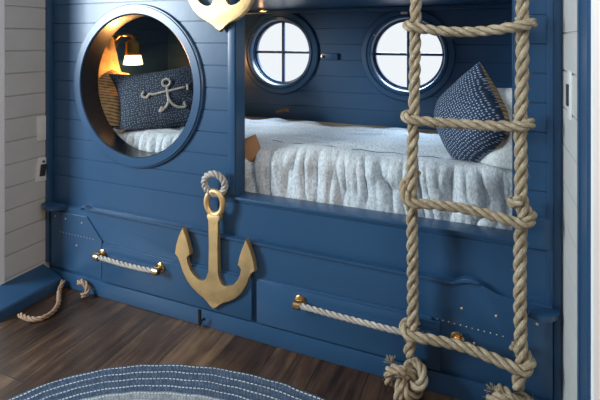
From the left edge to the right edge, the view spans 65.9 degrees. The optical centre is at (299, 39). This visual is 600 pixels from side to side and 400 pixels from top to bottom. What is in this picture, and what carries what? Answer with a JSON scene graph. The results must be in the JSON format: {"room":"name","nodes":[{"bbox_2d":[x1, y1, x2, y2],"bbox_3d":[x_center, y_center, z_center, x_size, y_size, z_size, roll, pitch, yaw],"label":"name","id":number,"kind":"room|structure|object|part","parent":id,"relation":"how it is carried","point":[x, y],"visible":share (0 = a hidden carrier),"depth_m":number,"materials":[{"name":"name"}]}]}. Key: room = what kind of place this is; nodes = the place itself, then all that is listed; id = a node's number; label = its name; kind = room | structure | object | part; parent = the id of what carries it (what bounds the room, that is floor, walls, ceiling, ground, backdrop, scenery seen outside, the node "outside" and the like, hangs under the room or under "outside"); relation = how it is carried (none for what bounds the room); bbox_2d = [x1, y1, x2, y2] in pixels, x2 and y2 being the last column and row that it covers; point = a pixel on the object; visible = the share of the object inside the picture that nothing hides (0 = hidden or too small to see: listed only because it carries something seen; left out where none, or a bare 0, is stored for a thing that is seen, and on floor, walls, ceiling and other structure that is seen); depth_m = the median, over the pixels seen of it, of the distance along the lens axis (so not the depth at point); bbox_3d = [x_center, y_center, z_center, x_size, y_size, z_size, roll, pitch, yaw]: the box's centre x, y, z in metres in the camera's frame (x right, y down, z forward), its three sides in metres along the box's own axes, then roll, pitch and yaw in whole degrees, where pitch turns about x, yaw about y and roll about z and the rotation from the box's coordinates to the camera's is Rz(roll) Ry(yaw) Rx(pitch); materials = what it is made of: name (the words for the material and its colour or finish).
{"room":"child's bedroom","nodes":[
{"label":"child's bedroom","id":0,"kind":"room"},
{"bbox_2d":[0,0,4,284],"bbox_3d":[-2.498,0.090,2.842,1.990,2.620,0.029,0,0,23],"label":"wall","id":1,"kind":"structure","parent":0,"point":[2,2],"depth_m":2.46,"materials":[{"name":"white painted wood planks"}]},
{"bbox_2d":[5,0,49,282],"bbox_3d":[-1.291,0.090,3.175,0.025,2.620,1.520,0,0,23],"label":"wall","id":2,"kind":"structure","parent":0,"point":[24,19],"depth_m":2.57,"materials":[{"name":"white wood"}]},
{"bbox_2d":[0,264,61,321],"bbox_3d":[-1.487,1.348,2.486,0.150,0.104,0.358,0,0,23],"label":"baseboard","id":3,"kind":"structure","parent":2,"relation":"attached to","point":[28,288],"depth_m":2.48,"materials":[{"name":"blue paint"}]},
{"bbox_2d":[36,116,45,141],"bbox_3d":[-1.485,0.510,2.671,0.010,0.140,0.072,0,0,23],"label":"power outlet","id":4,"kind":"object","parent":2,"relation":"attached to","point":[40,121],"visible":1,"depth_m":2.66,"materials":[{"name":"white plastic"}]},
{"bbox_2d":[35,157,46,181],"bbox_3d":[-1.483,0.745,2.668,0.016,0.140,0.089,0,0,23],"label":"wall switch","id":5,"kind":"object","parent":2,"relation":"attached to","point":[40,175],"visible":0.97,"depth_m":2.65,"materials":[{"name":"white plastic"}]},
{"bbox_2d":[45,0,52,261],"bbox_3d":[-1.462,0.035,2.699,0.030,2.510,0.030,0,0,23],"label":"trim","id":6,"kind":"structure","parent":2,"relation":"attached to","point":[48,3],"depth_m":2.69,"materials":[{"name":"blue paint"}]},
{"bbox_2d":[0,286,460,399],"bbox_3d":[-0.719,1.430,0.612,7.000,0.060,5.900,0,0,23],"label":"floor","id":7,"kind":"structure","parent":0,"point":[92,332],"depth_m":2.07,"materials":[{"name":"brown wood"}]},
{"bbox_2d":[17,279,65,321],"bbox_3d":[-1.305,1.373,2.440,0.166,0.062,0.311,0,0,17],"label":"rope","id":8,"kind":"object","parent":7,"relation":"on","point":[21,315],"visible":1,"depth_m":2.33,"materials":[{"name":"beige fabric"}]},
{"bbox_2d":[77,279,89,297],"bbox_3d":[-1.187,1.352,2.526,0.104,0.082,0.055,0,0,23],"label":"rope","id":9,"kind":"object","parent":7,"relation":"on","point":[84,283],"visible":1,"depth_m":2.52,"materials":[{"name":"beige fabric"}]},
{"bbox_2d":[8,364,325,399],"bbox_3d":[-0.332,1.393,1.274,1.996,0.012,1.401,0,0,23],"label":"braided rug","id":10,"kind":"object","parent":7,"relation":"on","point":[144,381],"visible":1,"depth_m":1.85,"materials":[{"name":"fabric"}]},
{"bbox_2d":[41,0,559,399],"bbox_3d":[-0.070,0.090,2.647,2.634,2.620,1.146,0,0,23],"label":"bunk bed","id":11,"kind":"object","parent":7,"relation":"on","point":[329,282],"visible":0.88,"depth_m":2.22,"materials":[{"name":"blue paint"}]},
{"bbox_3d":[-1.256,1.140,2.601,0.385,0.320,0.008,0,0,23],"label":"nose plate","id":12,"kind":"part","parent":11,"relation":"part of","materials":[{"name":"blue paint"}]},
{"bbox_3d":[-0.902,1.159,2.393,0.394,0.031,0.029,0,0,23],"label":"rope handle","id":13,"kind":"part","parent":11,"relation":"part of","materials":[{"name":"fabric"}]},
{"bbox_2d":[112,33,142,64],"bbox_3d":[-1.167,0.060,3.112,0.224,0.210,0.162,0,0,23],"label":"reading lamp","id":14,"kind":"object","parent":11,"relation":"attached to","point":[132,53],"visible":0.91,"depth_m":3.06,"materials":[{"name":"gold metal"}]},
{"bbox_3d":[-1.188,-0.014,3.131,0.160,0.062,0.143,0,0,23],"label":"lamp arm","id":15,"kind":"part","parent":14,"relation":"part of","materials":[{"name":"gold metal"}]},
{"bbox_3d":[-1.119,0.042,3.102,0.112,0.118,0.112,0,0,23],"label":"lamp shade","id":16,"kind":"part","parent":14,"relation":"part of","materials":[{"name":"gold metal"}]},
{"bbox_3d":[-1.119,0.134,3.102,0.127,0.062,0.127,0,0,23],"label":"lamp glass","id":17,"kind":"part","parent":14,"relation":"part of","materials":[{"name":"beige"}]},
{"bbox_3d":[-1.242,0.593,3.239,0.012,1.615,0.965,0,0,23],"label":"panel","id":18,"kind":"part","parent":11,"relation":"part of","materials":[{"name":"blue paint"}]},
{"bbox_3d":[-0.647,1.210,2.333,0.920,0.192,0.010,0,0,23],"label":"drawer","id":19,"kind":"part","parent":11,"relation":"part of","materials":[{"name":"blue paint"}]},
{"bbox_2d":[198,309,204,325],"bbox_3d":[-0.481,1.355,2.247,0.021,0.070,0.059,0,0,-42],"label":"hook","id":20,"kind":"object","parent":11,"relation":"attached to","point":[200,320],"visible":1,"depth_m":2.26,"materials":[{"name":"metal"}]},
{"bbox_2d":[175,170,257,308],"bbox_3d":[-0.411,0.955,2.219,0.452,0.666,0.066,0,0,23],"label":"wall anchor","id":21,"kind":"object","parent":11,"relation":"attached to","point":[212,289],"visible":1,"depth_m":2.21,"materials":[{"name":"gold metal"}]},
{"bbox_2d":[188,0,254,31],"bbox_3d":[-0.383,-0.371,2.228,0.452,0.666,0.066,0,0,23],"label":"wall anchor","id":22,"kind":"object","parent":11,"relation":"attached to","point":[220,13],"visible":1,"depth_m":2.22,"materials":[{"name":"gold metal"}]},
{"bbox_3d":[-0.330,0.072,2.233,0.038,1.345,0.010,0,0,23],"label":"berth casing","id":23,"kind":"part","parent":11,"relation":"part of","materials":[{"name":"blue paint"}]},
{"bbox_3d":[-0.269,0.940,2.184,2.085,0.041,0.011,0,0,23],"label":"moulding","id":24,"kind":"part","parent":11,"relation":"part of","materials":[{"name":"blue paint"}]},
{"bbox_2d":[245,116,437,133],"bbox_3d":[-0.015,0.675,2.779,2.596,0.248,0.840,0,0,23],"label":"mattress","id":25,"kind":"object","parent":11,"relation":"on","point":[246,117],"visible":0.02,"depth_m":2.98,"materials":[{"name":"fabric"}]},
{"bbox_2d":[111,118,511,229],"bbox_3d":[-0.068,0.661,2.644,2.556,0.318,0.769,0,0,23],"label":"blanket","id":26,"kind":"object","parent":25,"relation":"on","point":[350,166],"visible":0.44,"depth_m":2.19,"materials":[{"name":"white fabric"}]},
{"bbox_2d":[98,37,120,80],"bbox_3d":[-1.276,0.244,2.936,0.198,0.535,0.391,0,0,29],"label":"pillow","id":27,"kind":"object","parent":26,"relation":"on","point":[109,60],"visible":0.14,"depth_m":2.98,"materials":[{"name":"fabric"}]},
{"bbox_2d":[98,70,126,125],"bbox_3d":[-1.096,0.333,2.897,0.584,0.367,0.279,0,0,-11],"label":"striped pillow","id":28,"kind":"object","parent":26,"relation":"on","point":[109,99],"visible":0.11,"depth_m":2.80,"materials":[{"name":"brown fabric"}]},
{"bbox_2d":[109,65,192,129],"bbox_3d":[-0.809,0.313,2.750,0.663,0.403,0.235,0,0,-4],"label":"pillow","id":29,"kind":"object","parent":26,"relation":"on","point":[161,99],"visible":0.89,"depth_m":2.67,"materials":[{"name":"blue fabric"}]},
{"bbox_2d":[245,134,260,161],"bbox_3d":[-0.264,0.555,2.364,0.139,0.143,0.066,0,0,11],"label":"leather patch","id":30,"kind":"object","parent":26,"relation":"on","point":[252,146],"visible":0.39,"depth_m":2.34,"materials":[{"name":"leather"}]},
{"bbox_2d":[434,61,509,161],"bbox_3d":[0.762,0.310,2.065,0.254,0.432,0.404,0,0,-33],"label":"pillow","id":31,"kind":"object","parent":26,"relation":"on","point":[474,96],"visible":0.81,"depth_m":1.97,"materials":[{"name":"fabric"}]},
{"bbox_2d":[479,88,511,169],"bbox_3d":[0.891,0.355,1.954,0.309,0.347,0.168,0,0,40],"label":"pillow","id":32,"kind":"object","parent":26,"relation":"on","point":[501,157],"visible":0.16,"depth_m":1.92,"materials":[{"name":"white fabric"}]},
{"bbox_3d":[0.177,1.210,1.986,0.816,0.192,0.010,0,0,23],"label":"drawer","id":33,"kind":"part","parent":11,"relation":"part of","materials":[{"name":"blue paint"}]},
{"bbox_3d":[0.291,1.159,1.890,0.664,0.031,0.029,0,0,23],"label":"rope handle","id":34,"kind":"part","parent":11,"relation":"part of","materials":[{"name":"fabric"}]},
{"bbox_3d":[0.299,0.761,2.016,1.284,0.013,0.098,0,0,23],"label":"berth sill","id":35,"kind":"part","parent":11,"relation":"part of","materials":[{"name":"blue paint"}]},
{"bbox_3d":[0.819,0.072,1.749,0.020,1.345,0.010,0,0,23],"label":"berth casing","id":36,"kind":"part","parent":11,"relation":"part of","materials":[{"name":"blue paint"}]},
{"bbox_2d":[168,8,511,129],"bbox_3d":[0.167,0.090,3.209,2.636,2.620,0.075,0,0,23],"label":"wall","id":37,"kind":"structure","parent":0,"point":[338,91],"depth_m":3.09,"materials":[{"name":"blue paint"}]},
{"bbox_2d":[245,13,318,93],"bbox_3d":[-0.135,0.088,3.318,0.596,0.596,0.108,0,0,23],"label":"window","id":38,"kind":"structure","parent":37,"relation":"in","point":[254,34],"depth_m":3.32,"materials":[{"name":"blue paint"}]},
{"bbox_2d":[276,108,289,112],"bbox_3d":[-0.116,0.485,3.164,0.106,0.039,0.030,0,0,23],"label":"leather strap","id":39,"kind":"object","parent":37,"relation":"attached to","point":[285,109],"visible":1,"depth_m":3.16,"materials":[{"name":"brown leather"}]},
{"bbox_2d":[321,53,338,59],"bbox_3d":[0.197,0.112,3.134,0.124,0.044,0.040,0,0,23],"label":"latch","id":40,"kind":"object","parent":37,"relation":"attached to","point":[324,56],"depth_m":3.13,"materials":[{"name":"blue paint"}]},
{"bbox_2d":[361,10,455,101],"bbox_3d":[0.689,0.093,2.971,0.596,0.596,0.108,0,0,23],"label":"window","id":41,"kind":"structure","parent":37,"relation":"in","point":[373,35],"depth_m":2.97,"materials":[{"name":"blue paint"}]},
{"bbox_2d":[562,0,576,399],"bbox_3d":[1.101,0.090,1.987,0.035,2.620,1.853,0,0,23],"label":"wall","id":42,"kind":"structure","parent":0,"point":[569,7],"depth_m":1.51,"materials":[{"name":"white wood"}]},
{"bbox_2d":[547,0,561,399],"bbox_3d":[0.932,0.090,1.695,0.049,2.620,0.022,0,0,23],"label":"trim","id":43,"kind":"structure","parent":42,"relation":"attached to","point":[554,7],"depth_m":1.68,"materials":[{"name":"blue paint"}]},
{"bbox_2d":[566,70,571,120],"bbox_3d":[0.870,0.178,1.499,0.013,0.156,0.060,0,0,23],"label":"light switch","id":44,"kind":"object","parent":42,"relation":"attached to","point":[569,73],"visible":1,"depth_m":1.48,"materials":[{"name":"white plastic"}]},
{"bbox_2d":[577,0,590,399],"bbox_3d":[0.747,0.090,1.212,0.016,2.620,0.151,0,0,23],"label":"trim","id":45,"kind":"structure","parent":42,"relation":"attached to","point":[583,6],"depth_m":1.22,"materials":[{"name":"blue paint"}]},
{"bbox_2d":[591,0,599,399],"bbox_3d":[1.808,0.090,0.663,2.382,2.620,0.036,0,0,23],"label":"wall","id":46,"kind":"structure","parent":0,"point":[595,4],"depth_m":1.11,"materials":[{"name":"white painted wood planks"}]},
{"bbox_3d":[-0.719,-1.260,0.612,7.000,0.080,5.900,0,0,23],"label":"ceiling","id":47,"kind":"structure","parent":0,"visible":0},
{"bbox_2d":[383,0,537,399],"bbox_3d":[0.583,0.096,1.733,0.556,2.598,0.135,0,0,20],"label":"ladder","id":48,"kind":"object","parent":47,"relation":"hanging from","point":[522,368],"visible":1,"depth_m":1.70,"materials":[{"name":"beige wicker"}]}
]}

